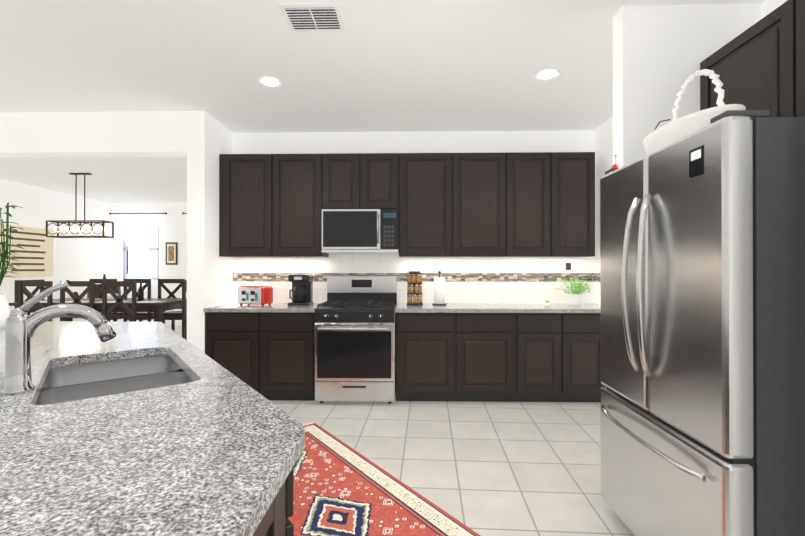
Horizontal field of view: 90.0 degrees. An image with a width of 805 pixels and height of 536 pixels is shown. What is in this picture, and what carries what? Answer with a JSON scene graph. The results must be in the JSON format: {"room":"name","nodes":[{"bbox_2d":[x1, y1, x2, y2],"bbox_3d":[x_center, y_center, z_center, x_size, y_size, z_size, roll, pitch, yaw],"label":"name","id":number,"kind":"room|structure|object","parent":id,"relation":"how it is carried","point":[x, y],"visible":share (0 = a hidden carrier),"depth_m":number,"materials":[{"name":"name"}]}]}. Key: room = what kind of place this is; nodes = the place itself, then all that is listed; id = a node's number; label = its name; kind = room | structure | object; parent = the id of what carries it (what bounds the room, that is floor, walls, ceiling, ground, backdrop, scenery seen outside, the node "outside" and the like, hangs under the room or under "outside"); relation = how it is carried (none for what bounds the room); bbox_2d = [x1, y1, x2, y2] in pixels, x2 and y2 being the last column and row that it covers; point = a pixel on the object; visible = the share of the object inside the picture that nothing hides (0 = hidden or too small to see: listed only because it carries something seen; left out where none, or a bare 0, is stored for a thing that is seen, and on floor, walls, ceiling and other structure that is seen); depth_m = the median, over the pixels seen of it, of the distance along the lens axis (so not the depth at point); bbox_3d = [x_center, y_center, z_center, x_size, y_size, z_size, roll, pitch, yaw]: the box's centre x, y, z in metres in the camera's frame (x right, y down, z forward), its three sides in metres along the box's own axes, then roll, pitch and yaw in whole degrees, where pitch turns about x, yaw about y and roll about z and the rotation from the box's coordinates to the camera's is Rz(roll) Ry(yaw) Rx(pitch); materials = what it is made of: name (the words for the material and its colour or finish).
{"room":"kitchen","nodes":[
{"label":"kitchen","id":0,"kind":"room"},
{"bbox_2d":[0,179,109,320],"bbox_3d":[-6.894,-0.109,2.862,0.140,2.810,12.700,0,0,1],"label":"wall","id":1,"kind":"structure","parent":0,"point":[79,259],"depth_m":7.96,"materials":[{"name":"white paint"}]},
{"bbox_2d":[0,224,53,276],"bbox_3d":[-6.723,-0.290,7.220,0.036,0.900,1.020,0,0,1],"label":"picture","id":2,"kind":"object","parent":1,"relation":"attached to","point":[34,257],"visible":0.77,"depth_m":7.27},
{"bbox_2d":[0,111,186,157],"bbox_3d":[-4.437,-1.315,4.005,4.730,0.390,0.170,0,0,1],"label":"wall","id":3,"kind":"structure","parent":0,"point":[103,134],"depth_m":3.89,"materials":[{"name":"white paint"}]},
{"bbox_2d":[109,202,186,320],"bbox_3d":[-4.339,-0.089,9.235,4.730,2.810,0.140,0,0,1],"label":"wall","id":4,"kind":"structure","parent":0,"point":[173,225],"depth_m":9.19,"materials":[{"name":"white paint"}]},
{"bbox_2d":[120,218,158,280],"bbox_3d":[-5.984,-0.419,9.245,0.900,1.430,0.155,0,0,1],"label":"window","id":5,"kind":"structure","parent":4,"relation":"in","point":[151,260],"depth_m":9.31,"materials":[{"name":"white glass"}]},
{"bbox_2d":[110,321,181,325],"bbox_3d":[-4.325,1.266,9.153,4.700,0.100,0.015,0,0,1],"label":"baseboard","id":6,"kind":"structure","parent":4,"relation":"attached to","point":[177,323],"depth_m":9.15,"materials":[{"name":"white paint"}]},
{"bbox_2d":[109,212,186,284],"bbox_3d":[-5.652,-0.434,9.133,1.993,1.660,0.113,0,0,1],"label":"window curtain","id":7,"kind":"object","parent":4,"relation":"attached to","point":[130,233],"visible":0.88,"depth_m":9.12,"materials":[{"name":"white fabric"}]},
{"bbox_2d":[166,242,177,264],"bbox_3d":[-5.260,-0.329,9.168,0.270,0.510,0.029,0,0,1],"label":"picture frame","id":8,"kind":"object","parent":4,"relation":"attached to","point":[171,253],"visible":0.94,"depth_m":9.15,"materials":[{"name":"brown wood"}]},
{"bbox_2d":[187,111,232,352],"bbox_3d":[-1.984,-0.105,4.180,0.170,2.810,0.620,0,0,1],"label":"wall","id":9,"kind":"structure","parent":0,"point":[209,269],"depth_m":3.87,"materials":[{"name":"white paint"}]},
{"bbox_2d":[0,0,764,202],"bbox_3d":[-0.925,-1.564,2.754,12.200,0.100,13.100,0,0,1],"label":"ceiling","id":10,"kind":"structure","parent":0,"point":[420,65],"depth_m":3.05,"materials":[{"name":"white paint"}]},
{"bbox_2d":[46,173,113,237],"bbox_3d":[-5.108,-0.993,6.382,0.918,1.018,0.218,0,0,1],"label":"chandelier","id":11,"kind":"object","parent":10,"relation":"hanging from","point":[79,228],"visible":1,"depth_m":6.35,"materials":[{"name":"brown metal"}]},
{"bbox_2d":[257,76,281,86],"bbox_3d":[-1.076,-1.510,3.267,0.196,0.004,0.196,0,0,1],"label":"recessed light","id":12,"kind":"object","parent":10,"relation":"in","point":[268,81],"visible":1,"depth_m":3.26,"materials":[{"name":"white paint"}]},
{"bbox_2d":[278,3,345,31],"bbox_3d":[-0.536,-1.506,2.432,0.350,0.016,0.270,0,0,1],"label":"ceiling vent","id":13,"kind":"object","parent":10,"relation":"in","point":[313,17],"visible":1,"depth_m":2.41,"materials":[{"name":"metal"}]},
{"bbox_2d":[534,68,560,80],"bbox_3d":[1.132,-1.511,3.145,0.196,0.004,0.196,0,0,1],"label":"recessed light","id":14,"kind":"object","parent":10,"relation":"in","point":[548,74],"visible":1,"depth_m":3.14,"materials":[{"name":"white paint"}]},
{"bbox_2d":[168,326,633,535],"bbox_3d":[-0.925,1.346,2.745,12.200,0.100,13.100,0,0,1],"label":"floor","id":15,"kind":"structure","parent":0,"point":[507,468],"depth_m":2.80,"materials":[{"name":"tile"}]},
{"bbox_2d":[14,279,44,312],"bbox_3d":[-6.073,0.747,6.345,0.450,1.120,0.470,0,0,1],"label":"dining chair","id":16,"kind":"object","parent":15,"relation":"on","point":[36,289],"visible":0.04,"depth_m":6.24,"materials":[{"name":"brown wood"}]},
{"bbox_2d":[18,281,52,320],"bbox_3d":[-5.175,0.744,5.463,0.470,1.120,0.450,0,0,1],"label":"dining chair","id":17,"kind":"object","parent":15,"relation":"on","point":[23,284],"visible":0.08,"depth_m":5.66,"materials":[{"name":"brown wood"}]},
{"bbox_2d":[60,281,94,320],"bbox_3d":[-4.575,0.744,5.451,0.470,1.120,0.450,0,0,1],"label":"dining chair","id":18,"kind":"object","parent":15,"relation":"on","point":[90,286],"visible":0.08,"depth_m":5.65,"materials":[{"name":"brown wood"}]},
{"bbox_2d":[9,298,186,339],"bbox_3d":[-4.584,0.907,6.316,2.250,0.800,1.000,0,0,1],"label":"dining table","id":19,"kind":"object","parent":15,"relation":"on","point":[158,308],"visible":0.23,"depth_m":5.91,"materials":[{"name":"brown wood"}]},
{"bbox_2d":[23,281,164,302],"bbox_3d":[-4.587,0.355,6.137,2.010,0.300,0.558,0,0,1],"label":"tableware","id":20,"kind":"object","parent":19,"relation":"on","point":[140,295],"visible":0.69,"depth_m":6.17,"materials":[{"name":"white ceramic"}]},
{"bbox_2d":[87,284,120,297],"bbox_3d":[-6.220,0.824,8.398,0.600,0.980,0.600,0,0,1],"label":"side table","id":21,"kind":"object","parent":15,"relation":"on","point":[97,294],"visible":0.08,"depth_m":8.15,"materials":[{"name":"brown wood"}]},
{"bbox_2d":[94,264,114,283],"bbox_3d":[-6.220,0.122,8.400,0.360,0.420,0.360,0,0,1],"label":"lamp","id":22,"kind":"object","parent":21,"relation":"on","point":[104,268],"visible":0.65,"depth_m":8.31,"materials":[{"name":"white metal"}]},
{"bbox_2d":[89,279,131,321],"bbox_3d":[-5.192,0.750,7.193,0.470,1.120,0.450,0,0,1],"label":"dining chair","id":23,"kind":"object","parent":15,"relation":"on","point":[98,289],"visible":0.15,"depth_m":6.98,"materials":[{"name":"brown wood"}]},
{"bbox_2d":[102,281,136,321],"bbox_3d":[-3.975,0.744,5.440,0.470,1.120,0.450,0,0,1],"label":"dining chair","id":24,"kind":"object","parent":15,"relation":"on","point":[107,285],"visible":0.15,"depth_m":5.63,"materials":[{"name":"brown wood"}]},
{"bbox_2d":[123,279,164,323],"bbox_3d":[-4.592,0.750,7.182,0.470,1.120,0.450,0,0,1],"label":"dining chair","id":25,"kind":"object","parent":15,"relation":"on","point":[147,316],"visible":0.35,"depth_m":6.96,"materials":[{"name":"brown wood"}]},
{"bbox_2d":[158,279,184,331],"bbox_3d":[-3.992,0.750,7.170,0.470,1.120,0.450,0,0,1],"label":"dining chair","id":26,"kind":"object","parent":15,"relation":"on","point":[172,316],"visible":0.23,"depth_m":6.96,"materials":[{"name":"brown wood"}]},
{"bbox_2d":[182,280,186,339],"bbox_3d":[-3.094,0.747,6.288,0.450,1.120,0.470,0,0,1],"label":"dining chair","id":27,"kind":"object","parent":15,"relation":"on","point":[184,305],"visible":0.27,"depth_m":6.06,"materials":[{"name":"brown wood"}]},
{"bbox_2d":[182,369,293,535],"bbox_3d":[-1.793,0.853,0.975,3.091,0.874,3.685,0,0,1],"label":"kitchen island","id":28,"kind":"object","parent":15,"relation":"on","point":[275,521],"visible":0.04,"depth_m":0.83,"materials":[{"name":"granite"},{"name":"wood"}]},
{"bbox_2d":[0,321,304,535],"bbox_3d":[-1.791,0.395,0.989,3.135,0.039,3.750,0,0,1],"label":"island countertop","id":29,"kind":"structure","parent":28,"relation":"on","point":[214,448],"depth_m":0.84,"materials":[{"name":"stone"}]},
{"bbox_2d":[0,202,23,327],"bbox_3d":[-2.547,-0.022,2.541,0.291,0.802,0.233,0,0,1],"label":"bamboo plant","id":30,"kind":"object","parent":29,"relation":"on","point":[4,310],"visible":0.98,"depth_m":2.55,"materials":[{"name":"green plant"}]},
{"bbox_2d":[1,280,116,394],"bbox_3d":[-1.089,0.206,1.286,0.234,0.339,0.202,0,0,1],"label":"faucet","id":31,"kind":"object","parent":29,"relation":"on","point":[21,326],"visible":1,"depth_m":1.23,"materials":[{"name":"silver metal"}]},
{"bbox_2d":[35,355,193,404],"bbox_3d":[-1.071,0.547,1.516,0.484,0.260,0.814,0,0,-38],"label":"sink","id":32,"kind":"object","parent":29,"relation":"in","point":[67,383],"visible":0.15,"depth_m":1.66,"materials":[{"name":"silver metal"}]},
{"bbox_2d":[205,312,314,400],"bbox_3d":[-1.363,0.863,4.159,1.065,0.874,0.627,0,0,1],"label":"base cabinet","id":33,"kind":"object","parent":15,"relation":"on","point":[269,355],"visible":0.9,"depth_m":3.85,"materials":[{"name":"wood"},{"name":"granite"}]},
{"bbox_2d":[203,303,319,312],"bbox_3d":[-1.362,0.405,4.150,1.067,0.039,0.647,0,0,1],"label":"countertop","id":34,"kind":"structure","parent":33,"relation":"on","point":[272,307],"depth_m":3.83,"materials":[{"name":"stone"}]},
{"bbox_2d":[237,286,272,305],"bbox_3d":[-1.537,0.286,4.190,0.330,0.197,0.192,0,0,19],"label":"toaster","id":35,"kind":"object","parent":34,"relation":"on","point":[262,295],"visible":1,"depth_m":4.12,"materials":[{"name":"red metal"}]},
{"bbox_2d":[287,274,313,305],"bbox_3d":[-1.058,0.224,4.189,0.220,0.320,0.224,0,0,1],"label":"coffee maker","id":36,"kind":"object","parent":34,"relation":"on","point":[302,290],"visible":1,"depth_m":4.10,"materials":[{"name":"black plastic"}]},
{"bbox_2d":[314,276,396,403],"bbox_3d":[-0.448,0.693,4.082,0.757,1.215,0.721,0,0,1],"label":"range","id":37,"kind":"object","parent":15,"relation":"on","point":[354,338],"visible":1,"depth_m":3.78,"materials":[{"name":"silver metal"}]},
{"bbox_2d":[288,422,480,535],"bbox_3d":[-0.331,1.287,2.065,0.950,0.010,2.600,0,0,-38],"label":"rug","id":38,"kind":"object","parent":15,"relation":"on","point":[340,488],"visible":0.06,"depth_m":2.22,"materials":[{"name":"red fabric"}]},
{"bbox_2d":[395,313,462,401],"bbox_3d":[0.256,0.863,4.128,0.636,0.874,0.627,0,0,1],"label":"base cabinet","id":39,"kind":"object","parent":15,"relation":"on","point":[428,346],"depth_m":3.82,"materials":[{"name":"brown wood"}]},
{"bbox_2d":[463,313,518,401],"bbox_3d":[0.752,0.863,4.119,0.637,0.874,0.627,0,0,1],"label":"base cabinet","id":40,"kind":"object","parent":15,"relation":"on","point":[505,357],"depth_m":3.81,"materials":[{"name":"brown wood"}]},
{"bbox_2d":[519,313,570,401],"bbox_3d":[1.323,0.863,4.108,0.505,0.874,0.627,0,0,1],"label":"base cabinet","id":41,"kind":"object","parent":15,"relation":"on","point":[544,338],"depth_m":3.80,"materials":[{"name":"brown wood"}]},
{"bbox_2d":[571,313,605,401],"bbox_3d":[1.762,0.863,4.100,0.652,0.874,0.627,0,0,1],"label":"base cabinet","id":42,"kind":"object","parent":15,"relation":"on","point":[586,385],"depth_m":3.79,"materials":[{"name":"brown wood"}]},
{"bbox_2d":[395,303,599,312],"bbox_3d":[1.012,0.405,4.105,2.152,0.039,0.647,0,0,1],"label":"countertop","id":43,"kind":"structure","parent":42,"relation":"on","point":[503,308],"depth_m":3.82,"materials":[{"name":"stone"}]},
{"bbox_2d":[407,271,422,305],"bbox_3d":[0.127,0.209,4.199,0.170,0.350,0.170,0,0,1],"label":"spice rack","id":44,"kind":"object","parent":43,"relation":"on","point":[414,285],"visible":1,"depth_m":4.14,"materials":[{"name":"brown glass"}]},
{"bbox_2d":[432,271,446,304],"bbox_3d":[0.388,0.206,4.224,0.150,0.356,0.150,0,0,1],"label":"paper towel","id":45,"kind":"object","parent":43,"relation":"on","point":[439,290],"visible":1,"depth_m":4.17,"materials":[{"name":"white paper"}]},
{"bbox_2d":[544,301,550,306],"bbox_3d":[1.439,0.354,4.004,0.074,0.059,0.071,0,0,1],"label":"succulent","id":46,"kind":"object","parent":43,"relation":"on","point":[546,304],"visible":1,"depth_m":3.98,"materials":[{"name":"white ceramic"}]},
{"bbox_2d":[555,278,590,305],"bbox_3d":[1.768,0.243,4.136,0.343,0.282,0.272,0,0,1],"label":"herb plant","id":47,"kind":"object","parent":43,"relation":"on","point":[574,297],"visible":1,"depth_m":4.12,"materials":[{"name":"green plant"}]},
{"bbox_2d":[600,110,804,535],"bbox_3d":[1.502,0.387,1.732,1.048,1.812,0.880,0,0,1],"label":"refrigerator","id":48,"kind":"object","parent":15,"relation":"on","point":[702,328],"visible":1,"depth_m":1.38,"materials":[{"name":"silver metal"}]},
{"bbox_2d":[611,155,617,167],"bbox_3d":[1.255,-0.536,2.380,0.037,0.266,0.060,0,0,1],"label":"ornaments","id":49,"kind":"object","parent":48,"relation":"on","point":[614,166],"visible":0.25,"depth_m":2.38,"materials":[{"name":"red metal"}]},
{"bbox_2d":[642,69,745,154],"bbox_3d":[1.318,-0.699,1.859,0.280,0.356,0.546,0,0,1],"label":"basket","id":50,"kind":"object","parent":48,"relation":"on","point":[675,128],"visible":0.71,"depth_m":1.74,"materials":[{"name":"white wicker"}]},
{"bbox_2d":[233,131,593,153],"bbox_3d":[1.473,-0.104,4.495,7.070,2.810,0.140,0,0,1],"label":"wall","id":51,"kind":"structure","parent":0,"point":[412,142],"depth_m":4.45,"materials":[{"name":"white paint"}]},
{"bbox_2d":[219,153,330,257],"bbox_3d":[-1.322,-0.647,4.302,1.142,1.060,0.346,0,0,1],"label":"upper cabinet","id":52,"kind":"object","parent":51,"relation":"attached to","point":[270,205],"depth_m":4.13,"materials":[{"name":"brown wood"}]},
{"bbox_2d":[331,153,398,209],"bbox_3d":[-0.428,-0.888,4.286,0.783,0.578,0.346,0,0,1],"label":"upper cabinet","id":53,"kind":"object","parent":51,"relation":"attached to","point":[358,180],"depth_m":4.11,"materials":[{"name":"brown wood"}]},
{"bbox_2d":[321,209,398,253],"bbox_3d":[-0.429,-0.377,4.238,0.777,0.438,0.441,0,0,1],"label":"microwave","id":54,"kind":"object","parent":53,"relation":"attached to","point":[359,231],"visible":1,"depth_m":4.06,"materials":[{"name":"silver metal"}]},
{"bbox_2d":[233,254,592,302],"bbox_3d":[0.103,-0.091,4.445,3.988,0.952,0.010,0,0,1],"label":"tile backsplash","id":55,"kind":"structure","parent":51,"relation":"attached to","point":[504,279],"depth_m":4.43,"materials":[{"name":"tile"}]},
{"bbox_2d":[564,260,570,270],"bbox_3d":[1.806,-0.026,4.388,0.070,0.115,0.041,0,0,1],"label":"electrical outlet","id":56,"kind":"object","parent":55,"relation":"attached to","point":[567,265],"visible":1,"depth_m":4.40,"materials":[{"name":"white plastic"}]},
{"bbox_2d":[399,152,514,256],"bbox_3d":[0.510,-0.647,4.268,1.228,1.060,0.346,0,0,1],"label":"upper cabinet","id":57,"kind":"object","parent":51,"relation":"attached to","point":[451,204],"depth_m":4.10,"materials":[{"name":"brown wood"}]},
{"bbox_2d":[511,152,594,256],"bbox_3d":[1.472,-0.647,4.250,0.973,1.060,0.346,0,0,1],"label":"upper cabinet","id":58,"kind":"object","parent":51,"relation":"attached to","point":[526,204],"depth_m":4.08,"materials":[{"name":"brown wood"}]},
{"bbox_2d":[612,4,760,167],"bbox_3d":[1.665,-0.110,2.371,0.785,2.810,0.120,0,0,1],"label":"wall","id":59,"kind":"structure","parent":0,"point":[661,53],"depth_m":2.32,"materials":[{"name":"white paint"}]},
{"bbox_2d":[594,0,786,303],"bbox_3d":[2.091,-0.117,0.377,0.140,2.810,8.070,0,0,1],"label":"wall","id":60,"kind":"structure","parent":0,"point":[603,141],"depth_m":4.21,"materials":[{"name":"white paint"}]},
{"bbox_2d":[593,256,599,303],"bbox_3d":[2.072,-0.094,3.408,0.009,0.952,1.950,0,0,1],"label":"tile backsplash","id":61,"kind":"structure","parent":60,"relation":"attached to","point":[596,260],"depth_m":4.33,"materials":[{"name":"tile"}]},
{"bbox_2d":[700,0,804,116],"bbox_3d":[1.864,-0.876,1.729,0.357,0.618,1.150,0,0,1],"label":"upper cabinet","id":62,"kind":"object","parent":60,"relation":"attached to","point":[759,65],"visible":0.52,"depth_m":1.87,"materials":[{"name":"brown wood"}]}
]}

